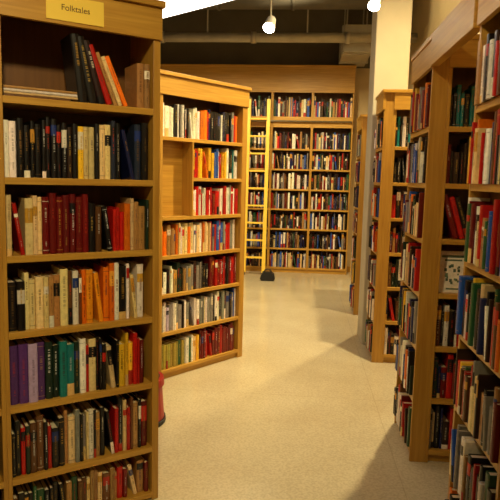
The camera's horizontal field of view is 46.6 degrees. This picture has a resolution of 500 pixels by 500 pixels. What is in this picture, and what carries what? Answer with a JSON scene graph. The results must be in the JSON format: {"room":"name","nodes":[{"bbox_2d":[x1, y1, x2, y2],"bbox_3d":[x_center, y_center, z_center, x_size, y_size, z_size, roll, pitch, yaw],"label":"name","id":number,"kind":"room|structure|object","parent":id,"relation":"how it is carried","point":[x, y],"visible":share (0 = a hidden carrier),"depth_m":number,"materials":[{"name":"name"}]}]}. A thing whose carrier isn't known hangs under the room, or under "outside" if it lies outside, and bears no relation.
{"room":"bookshop","nodes":[
{"label":"bookshop","id":0,"kind":"room"},
{"bbox_2d":[160,10,372,271],"bbox_3d":[-0.257,-2.016,10.359,5.780,4.700,0.120,2,7,5],"label":"wall","id":1,"kind":"structure","parent":0,"point":[234,21],"depth_m":10.07,"materials":[{"name":"paint"}]},
{"bbox_2d":[160,10,417,43],"bbox_3d":[-0.358,-3.649,8.698,5.650,1.064,0.168,2,7,5],"label":"ceiling pipe","id":2,"kind":"object","parent":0,"point":[253,37],"depth_m":8.64,"materials":[{"name":"grey metal"}]},
{"bbox_2d":[145,271,449,499],"bbox_3d":[-0.871,1.101,4.465,5.980,0.100,12.620,2,7,5],"label":"floor","id":3,"kind":"structure","parent":0,"point":[305,412],"depth_m":3.95,"materials":[{"name":"stone"}]},
{"bbox_2d":[0,0,165,499],"bbox_3d":[-1.096,0.078,2.514,1.424,2.388,0.330,-3,8,-32],"label":"bookcase","id":4,"kind":"object","parent":3,"relation":"on","point":[131,33],"visible":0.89,"depth_m":2.66,"materials":[{"name":"brown wood"}]},
{"bbox_2d":[46,0,103,26],"bbox_3d":[-0.728,-1.001,2.424,0.240,0.100,0.005,-3,8,-32],"label":"sign","id":5,"kind":"object","parent":4,"relation":"attached to","point":[88,12],"visible":1,"depth_m":2.43,"materials":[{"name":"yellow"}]},
{"bbox_2d":[2,34,149,499],"bbox_3d":[-1.101,0.153,2.508,1.338,2.160,0.213,-3,8,-32],"label":"books","id":6,"kind":"object","parent":4,"relation":"in","point":[41,367],"visible":0.98,"depth_m":2.61,"materials":[{"name":"multicoloured paper"}]},
{"bbox_2d":[158,371,165,427],"bbox_3d":[-0.756,0.977,3.824,0.400,0.306,0.400,2,7,5],"label":"step stool","id":7,"kind":"object","parent":3,"relation":"on","point":[161,414],"visible":0.14,"depth_m":3.78,"materials":[{"name":"red plastic"}]},
{"bbox_2d":[159,69,251,378],"bbox_3d":[-0.786,-0.159,4.535,0.330,2.388,1.944,8,9,42],"label":"bookcase","id":8,"kind":"object","parent":3,"relation":"on","point":[177,180],"visible":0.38,"depth_m":4.75,"materials":[{"name":"brown wood"}]},
{"bbox_2d":[161,102,237,369],"bbox_3d":[-0.781,-0.082,4.510,0.176,2.091,1.830,8,9,42],"label":"books","id":9,"kind":"object","parent":8,"relation":"in","point":[194,236],"visible":0.41,"depth_m":4.84,"materials":[{"name":"multicoloured paper"}]},
{"bbox_2d":[244,99,270,273],"bbox_3d":[0.107,-1.057,9.791,0.390,2.950,0.405,2,7,5],"label":"library ladder","id":10,"kind":"object","parent":3,"relation":"on","point":[267,135],"visible":0.87,"depth_m":9.76,"materials":[{"name":"yellow wood"}]},
{"bbox_2d":[160,64,355,274],"bbox_3d":[-0.317,-1.408,10.199,4.134,3.528,0.350,2,7,5],"label":"bookcase","id":11,"kind":"object","parent":3,"relation":"on","point":[326,82],"visible":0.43,"depth_m":9.94,"materials":[{"name":"brown wood"}]},
{"bbox_2d":[246,95,351,268],"bbox_3d":[-0.326,-1.204,10.200,4.063,2.942,0.186,2,7,5],"label":"books","id":12,"kind":"object","parent":11,"relation":"in","point":[288,108],"visible":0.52,"depth_m":10.03,"materials":[{"name":"multicoloured paper"}]},
{"bbox_2d":[251,120,351,122],"bbox_3d":[-0.278,-2.215,9.921,4.000,0.027,0.054,2,7,5],"label":"ladder rail","id":13,"kind":"object","parent":11,"relation":"attached to","point":[251,120],"visible":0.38,"depth_m":9.80,"materials":[{"name":"silver metal"}]},
{"bbox_2d":[260,269,274,280],"bbox_3d":[0.283,0.396,9.323,0.239,0.184,0.140,2,7,5],"label":"handbag","id":14,"kind":"object","parent":3,"relation":"on","point":[269,275],"visible":1,"depth_m":9.26,"materials":[{"name":"black leather"}]},
{"bbox_2d":[350,114,367,314],"bbox_3d":[1.786,-0.409,7.121,1.004,2.388,0.540,2,7,5],"label":"bookcase","id":15,"kind":"object","parent":3,"relation":"on","point":[362,119],"visible":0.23,"depth_m":6.92,"materials":[{"name":"brown wood"}]},
{"bbox_2d":[349,134,360,307],"bbox_3d":[1.769,-0.340,7.130,0.984,2.096,0.461,2,7,5],"label":"books","id":16,"kind":"object","parent":15,"relation":"in","point":[357,165],"visible":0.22,"depth_m":7.08,"materials":[{"name":"multicoloured paper"}]},
{"bbox_2d":[366,89,412,362],"bbox_3d":[1.619,-0.188,5.256,1.004,2.388,0.510,2,7,5],"label":"bookcase","id":17,"kind":"object","parent":3,"relation":"on","point":[391,104],"visible":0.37,"depth_m":5.08,"materials":[{"name":"brown wood"}]},
{"bbox_2d":[364,117,409,354],"bbox_3d":[1.601,-0.118,5.266,0.984,2.095,0.431,2,7,5],"label":"books","id":18,"kind":"object","parent":17,"relation":"in","point":[402,136],"visible":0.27,"depth_m":5.14,"materials":[{"name":"multicoloured paper"}]},
{"bbox_2d":[394,34,479,461],"bbox_3d":[1.458,0.026,3.461,1.004,2.388,0.600,2,7,5],"label":"bookcase","id":19,"kind":"object","parent":3,"relation":"on","point":[460,67],"visible":0.44,"depth_m":3.25,"materials":[{"name":"brown wood"}]},
{"bbox_2d":[393,82,474,449],"bbox_3d":[1.440,0.098,3.471,0.984,2.091,0.521,2,7,5],"label":"books","id":20,"kind":"object","parent":19,"relation":"in","point":[462,107],"visible":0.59,"depth_m":3.32,"materials":[{"name":"multicoloured paper"}]},
{"bbox_2d":[430,0,479,65],"bbox_3d":[0.945,-1.012,2.681,0.045,0.170,0.780,2,7,5],"label":"trim","id":21,"kind":"structure","parent":19,"relation":"attached to","point":[460,26],"depth_m":2.60,"materials":[{"name":"brown wood"}]},
{"bbox_2d":[448,0,499,499],"bbox_3d":[1.333,0.190,2.077,1.004,2.388,0.620,2,7,5],"label":"bookcase","id":22,"kind":"object","parent":3,"relation":"on","point":[488,17],"visible":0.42,"depth_m":2.25,"materials":[{"name":"brown wood"}]},
{"bbox_2d":[445,29,499,499],"bbox_3d":[1.315,0.262,2.086,0.984,2.091,0.541,2,7,5],"label":"books","id":23,"kind":"object","parent":22,"relation":"in","point":[476,399],"visible":0.99,"depth_m":2.13,"materials":[{"name":"multicoloured paper"}]},
{"bbox_2d":[357,0,412,343],"bbox_3d":[1.340,-1.411,5.687,0.320,4.700,0.420,2,7,5],"label":"structural column","id":24,"kind":"structure","parent":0,"point":[391,24],"depth_m":5.45,"materials":[{"name":"paint"}]},
{"bbox_2d":[408,0,479,88],"bbox_3d":[2.115,-1.179,3.926,0.100,4.700,12.420,2,7,5],"label":"wall","id":25,"kind":"structure","parent":0,"point":[427,15],"depth_m":8.30,"materials":[{"name":"beige paint"}]},
{"bbox_3d":[-0.754,-3.663,3.889,5.980,0.100,12.620,2,7,5],"label":"ceiling","id":26,"kind":"structure","parent":0,"visible":0},
{"bbox_2d":[161,0,231,17],"bbox_3d":[-1.470,-2.926,4.525,3.091,1.550,2.292,1,7,-2],"label":"light panel","id":27,"kind":"object","parent":26,"relation":"hanging from","point":[173,7],"visible":0.06,"depth_m":5.25,"materials":[{"name":"white"}]},
{"bbox_2d":[263,0,275,32],"bbox_3d":[0.241,-3.224,6.700,0.144,1.399,0.213,2,7,5],"label":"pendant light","id":28,"kind":"object","parent":26,"relation":"hanging from","point":[269,25],"visible":1,"depth_m":6.73,"materials":[{"name":"white glass"}]},
{"bbox_2d":[197,0,369,10],"bbox_3d":[-0.734,-3.668,7.819,5.050,0.833,0.566,2,7,5],"label":"ventilation duct","id":29,"kind":"object","parent":26,"relation":"attached to","point":[293,5],"visible":0.42,"depth_m":7.66,"materials":[{"name":"grey metal"}]},
{"bbox_2d":[339,10,371,66],"bbox_3d":[1.687,-3.613,9.251,0.470,1.170,1.150,2,7,5],"label":"duct","id":30,"kind":"object","parent":26,"relation":"hanging from","point":[357,54],"visible":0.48,"depth_m":8.80,"materials":[{"name":"grey metal"}]},
{"bbox_2d":[368,0,380,11],"bbox_3d":[1.115,-2.900,5.037,0.108,1.601,0.165,3,7,13],"label":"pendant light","id":31,"kind":"object","parent":26,"relation":"hanging from","point":[373,5],"visible":1,"depth_m":5.08,"materials":[{"name":"white glass"}]}
]}

